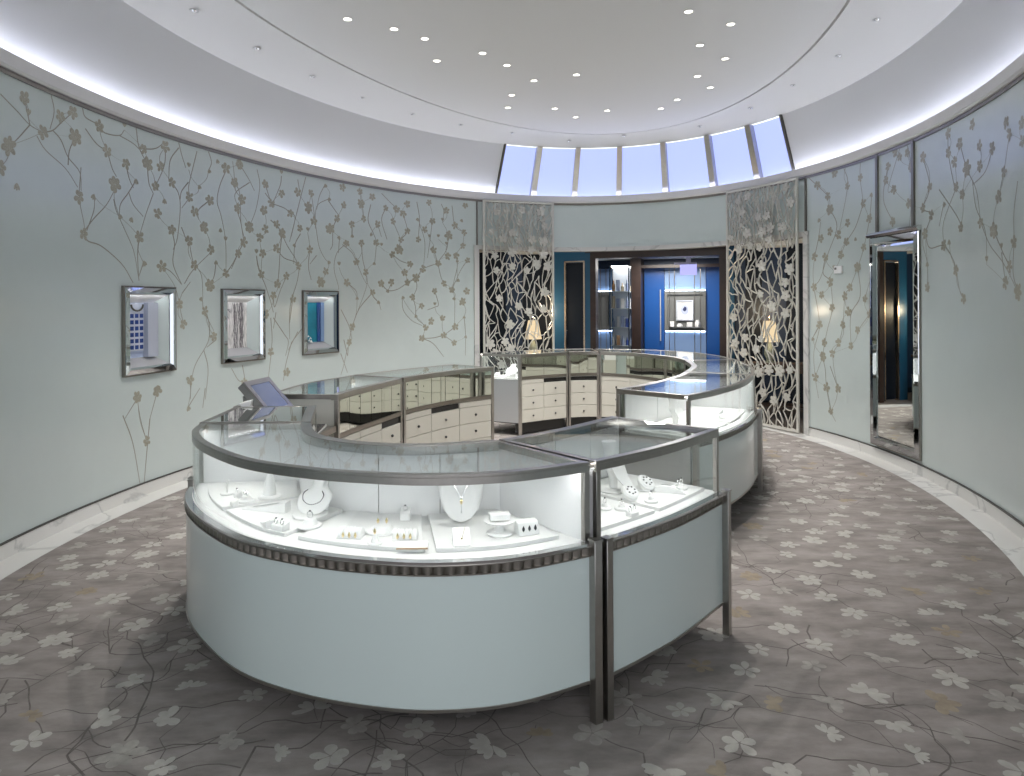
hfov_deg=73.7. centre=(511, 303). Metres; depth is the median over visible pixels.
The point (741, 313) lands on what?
wall panel
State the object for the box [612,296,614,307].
bottle
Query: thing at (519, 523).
block
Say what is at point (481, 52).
recessed light
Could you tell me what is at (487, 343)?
lattice screen
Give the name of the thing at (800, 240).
ceiling
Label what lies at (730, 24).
recessed light
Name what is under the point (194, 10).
light
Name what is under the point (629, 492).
cushion
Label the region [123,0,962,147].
ceiling
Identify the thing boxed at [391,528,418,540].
roll
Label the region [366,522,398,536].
stand
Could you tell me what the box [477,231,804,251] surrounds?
lintel
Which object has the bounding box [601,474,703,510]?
pad
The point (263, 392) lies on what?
monitor
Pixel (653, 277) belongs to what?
door
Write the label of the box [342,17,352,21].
recessed light
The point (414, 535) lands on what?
rings
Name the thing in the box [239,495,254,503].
stand
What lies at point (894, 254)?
wall mirror
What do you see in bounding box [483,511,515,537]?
tiered stand
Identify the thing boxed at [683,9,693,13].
recessed light
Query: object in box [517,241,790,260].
ceiling
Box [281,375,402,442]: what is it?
display case
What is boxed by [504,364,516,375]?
bust
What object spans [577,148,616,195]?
window
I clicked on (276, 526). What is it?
block
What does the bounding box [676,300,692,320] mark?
picture frame
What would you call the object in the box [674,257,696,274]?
hanging sign
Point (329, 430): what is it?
desk
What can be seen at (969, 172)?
wall
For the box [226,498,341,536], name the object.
pad
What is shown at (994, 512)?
baseboard
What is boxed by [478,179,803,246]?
wall
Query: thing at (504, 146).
trim
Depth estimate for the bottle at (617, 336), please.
12.07 m
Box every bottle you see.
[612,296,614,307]
[616,280,619,290]
[616,298,619,307]
[616,335,619,344]
[617,316,619,326]
[621,316,624,326]
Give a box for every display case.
[184,422,602,724]
[188,405,316,481]
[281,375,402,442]
[356,364,493,442]
[480,349,567,435]
[499,416,731,721]
[551,349,598,425]
[595,349,735,419]
[616,372,761,503]
[685,360,762,489]
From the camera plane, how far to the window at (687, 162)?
10.09 m
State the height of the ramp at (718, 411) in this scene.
0.040 m
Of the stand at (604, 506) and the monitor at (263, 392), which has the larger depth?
the monitor at (263, 392)
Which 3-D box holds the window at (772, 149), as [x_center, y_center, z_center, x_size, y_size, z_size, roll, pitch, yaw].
[3.447,-1.997,9.018,0.375,0.740,0.732,0,0,-26]
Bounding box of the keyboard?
[317,424,326,433]
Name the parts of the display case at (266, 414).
glass, frame, mirror door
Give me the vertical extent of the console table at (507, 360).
0.775 m
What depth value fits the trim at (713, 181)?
9.77 m
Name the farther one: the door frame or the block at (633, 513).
the door frame
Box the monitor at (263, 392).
[238,377,292,406]
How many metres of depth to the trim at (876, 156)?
7.19 m
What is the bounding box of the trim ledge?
[0,47,1023,202]
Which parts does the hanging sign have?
sign panel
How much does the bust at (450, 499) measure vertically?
0.266 m
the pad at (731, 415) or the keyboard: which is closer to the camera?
the keyboard
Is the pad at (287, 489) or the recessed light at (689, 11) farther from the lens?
the recessed light at (689, 11)
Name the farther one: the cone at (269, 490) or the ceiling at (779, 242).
the ceiling at (779, 242)
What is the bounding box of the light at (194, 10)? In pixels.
[189,8,199,12]
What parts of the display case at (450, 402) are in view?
post, mirror door, drawer, drawer, glass, mirror door, frame, mirror door, drawer, drawer, rail, mirror door, mirror door, drawer, drawer, drawer, mirror door, post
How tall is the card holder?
0.012 m
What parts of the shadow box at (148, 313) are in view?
panel, tower panel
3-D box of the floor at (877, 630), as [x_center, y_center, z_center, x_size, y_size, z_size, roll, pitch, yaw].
[1.499,1.662,7.999,9.223,0.042,13.879,0,0,0]
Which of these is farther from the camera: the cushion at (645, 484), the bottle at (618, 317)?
the bottle at (618, 317)
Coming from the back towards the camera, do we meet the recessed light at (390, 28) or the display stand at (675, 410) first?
the recessed light at (390, 28)
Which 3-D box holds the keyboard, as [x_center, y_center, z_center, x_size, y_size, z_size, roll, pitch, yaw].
[-1.336,0.844,4.550,0.150,0.026,0.320,0,0,-6]
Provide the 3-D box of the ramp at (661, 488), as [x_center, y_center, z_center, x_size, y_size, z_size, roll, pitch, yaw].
[0.780,0.910,3.355,0.150,0.038,0.045,0,0,20]
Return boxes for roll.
[336,526,365,539]
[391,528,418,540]
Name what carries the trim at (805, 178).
attached to the wall at (969, 172)
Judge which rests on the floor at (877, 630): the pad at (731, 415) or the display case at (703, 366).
the display case at (703, 366)
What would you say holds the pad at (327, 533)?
in the display case at (429, 631)
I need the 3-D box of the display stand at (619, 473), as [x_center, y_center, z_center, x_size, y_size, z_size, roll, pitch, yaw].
[0.513,0.810,3.390,0.156,0.240,0.182,0,0,-43]
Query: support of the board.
on the pad at (441, 524)
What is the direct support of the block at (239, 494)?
on the pad at (287, 489)
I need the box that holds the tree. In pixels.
[220,479,234,495]
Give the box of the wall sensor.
[834,266,842,273]
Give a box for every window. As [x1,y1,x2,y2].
[497,145,535,194]
[536,148,574,195]
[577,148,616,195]
[622,144,661,194]
[667,137,709,191]
[712,128,753,185]
[754,117,790,176]
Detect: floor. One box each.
[0,406,1023,775]
[0,425,1023,579]
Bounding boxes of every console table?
[495,357,516,374]
[741,361,803,407]
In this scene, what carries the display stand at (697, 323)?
on the niche shelf
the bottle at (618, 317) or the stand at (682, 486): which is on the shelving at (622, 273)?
the bottle at (618, 317)
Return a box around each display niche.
[598,268,611,348]
[664,267,705,353]
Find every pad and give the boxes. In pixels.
[208,480,299,510]
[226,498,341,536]
[298,510,423,551]
[428,508,558,551]
[494,374,517,378]
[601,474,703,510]
[601,497,654,530]
[628,417,727,438]
[671,406,745,423]
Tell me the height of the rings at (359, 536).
0.006 m
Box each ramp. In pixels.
[242,501,290,512]
[260,520,273,528]
[505,373,516,377]
[655,484,686,494]
[712,408,723,414]
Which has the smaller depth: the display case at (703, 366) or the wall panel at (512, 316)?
the display case at (703, 366)
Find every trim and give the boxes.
[0,66,1023,205]
[0,464,198,545]
[474,245,479,365]
[476,200,477,244]
[495,144,505,192]
[529,146,542,195]
[571,148,580,195]
[616,146,622,194]
[660,142,669,191]
[704,135,717,186]
[744,125,762,178]
[779,114,794,169]
[803,231,809,435]
[804,176,806,230]
[809,427,1023,526]
[875,154,878,231]
[911,139,914,225]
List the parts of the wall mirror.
mirror pane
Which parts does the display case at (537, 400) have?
panel, post, frame, glass, mirror door, drawer, drawer, drawer, rail, mirror door, drawer, drawer, drawer, post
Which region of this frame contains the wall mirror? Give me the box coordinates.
[866,225,921,460]
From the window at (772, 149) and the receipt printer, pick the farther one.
the window at (772, 149)
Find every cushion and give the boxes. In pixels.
[240,495,251,499]
[302,517,317,525]
[371,522,393,531]
[620,484,638,500]
[635,475,654,491]
[675,483,684,486]
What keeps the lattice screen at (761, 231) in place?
on the floor at (1010, 544)
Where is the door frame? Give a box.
[590,249,726,356]
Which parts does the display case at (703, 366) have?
frame, glass, post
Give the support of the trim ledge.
attached to the wall at (699, 220)
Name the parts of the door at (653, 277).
handle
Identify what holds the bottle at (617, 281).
on the shelving at (622, 273)
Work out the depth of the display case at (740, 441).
5.10 m
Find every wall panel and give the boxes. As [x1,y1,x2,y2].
[506,255,522,373]
[735,248,745,360]
[762,247,786,400]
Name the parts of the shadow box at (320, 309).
panel, pale panel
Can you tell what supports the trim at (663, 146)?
attached to the wall at (699, 220)
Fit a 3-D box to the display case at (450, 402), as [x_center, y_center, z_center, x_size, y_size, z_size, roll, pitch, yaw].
[-0.823,1.147,6.490,0.630,1.015,1.333,0,0,37]
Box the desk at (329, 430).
[234,405,335,435]
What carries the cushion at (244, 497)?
on the stand at (244, 499)
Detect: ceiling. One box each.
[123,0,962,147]
[479,239,802,252]
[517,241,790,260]
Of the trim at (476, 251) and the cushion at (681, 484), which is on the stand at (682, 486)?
the cushion at (681, 484)
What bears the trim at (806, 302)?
attached to the wall at (969, 172)
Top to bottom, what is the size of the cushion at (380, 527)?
0.017 m
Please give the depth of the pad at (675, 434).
5.06 m
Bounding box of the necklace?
[454,485,466,512]
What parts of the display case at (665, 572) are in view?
sliding panel, sliding panel, sliding panel, post, frame, panel, trim, post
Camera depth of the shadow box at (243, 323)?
7.29 m
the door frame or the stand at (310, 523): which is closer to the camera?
the stand at (310, 523)
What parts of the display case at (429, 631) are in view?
glass, sliding panel, sliding panel, sliding panel, panel, trim, frame, sliding panel, sliding panel, post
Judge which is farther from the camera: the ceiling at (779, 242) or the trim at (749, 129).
the ceiling at (779, 242)
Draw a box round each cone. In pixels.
[258,473,281,500]
[367,534,382,545]
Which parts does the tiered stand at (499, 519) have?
dish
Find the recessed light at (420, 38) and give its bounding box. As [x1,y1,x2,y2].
[419,37,429,40]
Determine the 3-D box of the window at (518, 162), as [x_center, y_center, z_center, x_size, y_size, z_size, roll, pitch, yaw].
[0.084,-1.980,10.472,0.636,0.740,0.482,0,0,-20]
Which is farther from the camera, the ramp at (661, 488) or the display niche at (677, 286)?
the display niche at (677, 286)
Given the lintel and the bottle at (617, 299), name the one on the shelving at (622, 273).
the bottle at (617, 299)
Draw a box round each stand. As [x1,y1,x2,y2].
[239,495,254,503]
[298,517,321,529]
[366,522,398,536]
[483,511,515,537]
[601,502,611,510]
[614,504,628,511]
[644,496,657,503]
[659,429,669,432]
[673,483,687,490]
[695,320,699,326]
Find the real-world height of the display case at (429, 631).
1.015 m
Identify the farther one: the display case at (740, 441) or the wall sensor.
the wall sensor
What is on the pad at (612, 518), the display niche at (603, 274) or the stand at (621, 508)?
the stand at (621, 508)
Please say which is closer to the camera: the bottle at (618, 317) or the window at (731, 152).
the window at (731, 152)
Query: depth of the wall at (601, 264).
13.46 m
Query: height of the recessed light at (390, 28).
0.012 m
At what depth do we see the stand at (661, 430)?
4.90 m
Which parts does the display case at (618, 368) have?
post, mirror door, drawer, drawer, drawer, mirror door, rail, mirror door, drawer, mirror door, mirror door, glass, frame, mirror door, mirror door, mirror door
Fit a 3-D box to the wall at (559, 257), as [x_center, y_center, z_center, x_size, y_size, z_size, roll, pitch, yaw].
[2.115,0.359,11.092,2.850,2.560,0.650,0,0,18]
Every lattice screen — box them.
[482,199,554,374]
[726,177,799,432]
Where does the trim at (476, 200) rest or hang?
attached to the wall at (93, 205)
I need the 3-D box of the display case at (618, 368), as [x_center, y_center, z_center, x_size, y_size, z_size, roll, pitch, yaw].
[1.876,1.133,8.569,0.963,1.015,2.385,0,0,-29]
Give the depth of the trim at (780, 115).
8.68 m
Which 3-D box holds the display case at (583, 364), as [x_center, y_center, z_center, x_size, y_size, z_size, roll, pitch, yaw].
[0.857,1.138,9.178,0.623,1.015,0.629,0,0,-7]
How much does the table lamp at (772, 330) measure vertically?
0.660 m
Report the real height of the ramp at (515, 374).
0.055 m
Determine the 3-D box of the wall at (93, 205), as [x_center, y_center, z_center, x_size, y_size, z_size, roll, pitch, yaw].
[-2.279,0.059,6.138,1.743,3.205,8.740,0,0,12]
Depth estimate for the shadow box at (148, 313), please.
6.05 m
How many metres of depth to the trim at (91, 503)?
5.24 m
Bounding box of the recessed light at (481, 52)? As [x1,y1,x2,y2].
[478,51,487,54]
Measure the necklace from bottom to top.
0.153 m
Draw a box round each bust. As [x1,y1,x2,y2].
[292,480,331,520]
[438,454,482,521]
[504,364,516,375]
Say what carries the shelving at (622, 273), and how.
on the floor at (877, 630)
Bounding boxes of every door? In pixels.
[564,261,584,348]
[644,268,664,349]
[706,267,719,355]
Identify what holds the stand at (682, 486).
on the pad at (665, 500)
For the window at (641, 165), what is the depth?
10.45 m
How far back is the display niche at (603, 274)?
13.68 m
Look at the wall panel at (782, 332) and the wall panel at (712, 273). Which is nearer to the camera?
the wall panel at (782, 332)
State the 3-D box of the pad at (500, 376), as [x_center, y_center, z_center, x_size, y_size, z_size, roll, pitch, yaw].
[0.012,0.941,8.717,0.508,0.016,0.468,0,0,-42]
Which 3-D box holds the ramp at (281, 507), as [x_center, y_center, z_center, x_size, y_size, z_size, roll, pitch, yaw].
[-1.115,0.916,3.100,0.220,0.045,0.050,0,0,14]
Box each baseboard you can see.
[0,465,198,560]
[809,428,1023,540]
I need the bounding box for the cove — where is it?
[0,0,1023,192]
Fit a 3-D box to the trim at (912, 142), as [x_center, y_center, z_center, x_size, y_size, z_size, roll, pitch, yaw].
[3.853,-1.134,6.557,0.029,0.870,0.036,0,0,0]
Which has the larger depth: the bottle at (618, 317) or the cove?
the bottle at (618, 317)
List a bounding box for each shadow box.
[121,286,176,377]
[220,289,265,363]
[302,290,338,355]
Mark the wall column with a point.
(637, 273)
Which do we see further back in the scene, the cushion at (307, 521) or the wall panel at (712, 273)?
the wall panel at (712, 273)
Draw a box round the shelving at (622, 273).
[609,265,631,348]
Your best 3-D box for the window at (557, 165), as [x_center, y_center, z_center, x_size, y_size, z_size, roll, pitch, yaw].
[0.675,-1.983,10.623,0.683,0.740,0.492,0,0,-9]
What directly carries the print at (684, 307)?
attached to the picture frame at (684, 308)
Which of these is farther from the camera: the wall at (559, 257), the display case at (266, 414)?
the wall at (559, 257)
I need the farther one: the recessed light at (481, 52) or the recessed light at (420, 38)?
the recessed light at (481, 52)
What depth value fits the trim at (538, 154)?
10.47 m
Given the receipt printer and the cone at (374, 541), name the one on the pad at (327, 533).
the cone at (374, 541)
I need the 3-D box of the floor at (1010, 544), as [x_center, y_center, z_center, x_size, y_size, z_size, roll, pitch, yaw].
[0.280,1.647,6.193,7.245,0.001,9.050,0,0,0]
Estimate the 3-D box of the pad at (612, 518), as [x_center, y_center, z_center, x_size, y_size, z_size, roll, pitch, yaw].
[0.324,0.940,3.111,0.421,0.016,0.487,0,0,-42]
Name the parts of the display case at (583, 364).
post, glass, frame, mirror door, mirror door, rail, drawer, drawer, drawer, mirror door, post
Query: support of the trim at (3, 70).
attached to the wall at (699, 220)
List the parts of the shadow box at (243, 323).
panel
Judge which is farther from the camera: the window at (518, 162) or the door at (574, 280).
the door at (574, 280)
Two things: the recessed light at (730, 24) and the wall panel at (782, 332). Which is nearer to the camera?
the recessed light at (730, 24)
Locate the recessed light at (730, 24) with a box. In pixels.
[725,22,736,26]
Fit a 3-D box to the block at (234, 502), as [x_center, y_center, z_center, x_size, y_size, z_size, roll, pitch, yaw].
[-1.287,0.923,3.165,0.030,0.033,0.042,0,0,-38]
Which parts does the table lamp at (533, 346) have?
lamp shade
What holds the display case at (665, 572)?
on the floor at (877, 630)
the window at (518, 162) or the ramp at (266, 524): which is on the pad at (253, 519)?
the ramp at (266, 524)
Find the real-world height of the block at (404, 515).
0.049 m
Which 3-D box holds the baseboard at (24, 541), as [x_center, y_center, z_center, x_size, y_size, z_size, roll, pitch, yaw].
[-2.265,1.609,6.137,1.755,0.105,8.740,0,0,12]
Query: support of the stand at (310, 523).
on the pad at (253, 519)
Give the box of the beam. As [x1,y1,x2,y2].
[610,264,718,268]
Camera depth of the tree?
3.34 m
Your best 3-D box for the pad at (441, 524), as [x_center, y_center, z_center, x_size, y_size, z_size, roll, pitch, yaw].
[-0.102,0.942,2.863,0.498,0.016,0.465,0,0,-15]
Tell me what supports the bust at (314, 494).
on the pad at (253, 519)
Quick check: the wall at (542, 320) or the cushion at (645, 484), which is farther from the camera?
the wall at (542, 320)
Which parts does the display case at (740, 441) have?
post, mirror door, sliding panel, panel, sliding panel, sliding panel, frame, glass, post, panel, trim, glass, post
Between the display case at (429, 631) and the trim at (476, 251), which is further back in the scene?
the trim at (476, 251)
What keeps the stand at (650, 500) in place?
on the pad at (665, 500)
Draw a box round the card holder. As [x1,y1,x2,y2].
[396,541,428,549]
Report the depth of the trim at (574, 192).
10.57 m
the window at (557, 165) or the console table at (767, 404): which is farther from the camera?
the window at (557, 165)
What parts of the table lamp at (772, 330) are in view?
lamp shade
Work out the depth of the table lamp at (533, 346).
10.82 m
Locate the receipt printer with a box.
[239,399,252,406]
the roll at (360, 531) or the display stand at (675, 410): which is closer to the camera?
the roll at (360, 531)
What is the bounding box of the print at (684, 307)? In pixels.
[681,304,688,314]
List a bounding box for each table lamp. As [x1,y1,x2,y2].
[525,318,541,349]
[762,317,779,362]
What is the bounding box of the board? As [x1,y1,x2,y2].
[452,527,470,546]
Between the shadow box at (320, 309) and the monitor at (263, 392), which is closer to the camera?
the monitor at (263, 392)
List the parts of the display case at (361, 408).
panel, post, glass, frame, mirror door, mirror door, mirror door, rail, drawer, mirror door, mirror door, drawer, mirror door, post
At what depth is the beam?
12.98 m
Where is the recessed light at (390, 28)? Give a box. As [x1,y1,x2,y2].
[389,27,399,30]
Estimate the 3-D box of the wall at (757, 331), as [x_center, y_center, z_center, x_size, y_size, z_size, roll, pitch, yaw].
[4.429,0.348,10.702,1.840,2.560,0.100,0,0,18]
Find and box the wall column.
[630,258,643,349]
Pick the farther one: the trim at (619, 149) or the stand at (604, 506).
the trim at (619, 149)
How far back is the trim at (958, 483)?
5.98 m
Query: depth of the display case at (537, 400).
8.61 m
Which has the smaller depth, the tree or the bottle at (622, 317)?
the tree
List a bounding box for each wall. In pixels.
[0,72,475,543]
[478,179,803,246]
[479,252,551,374]
[554,246,734,358]
[598,258,718,353]
[734,243,802,403]
[807,79,1023,522]
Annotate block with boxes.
[230,498,238,506]
[233,489,241,497]
[271,518,289,531]
[400,507,410,520]
[514,517,538,536]
[625,507,638,517]

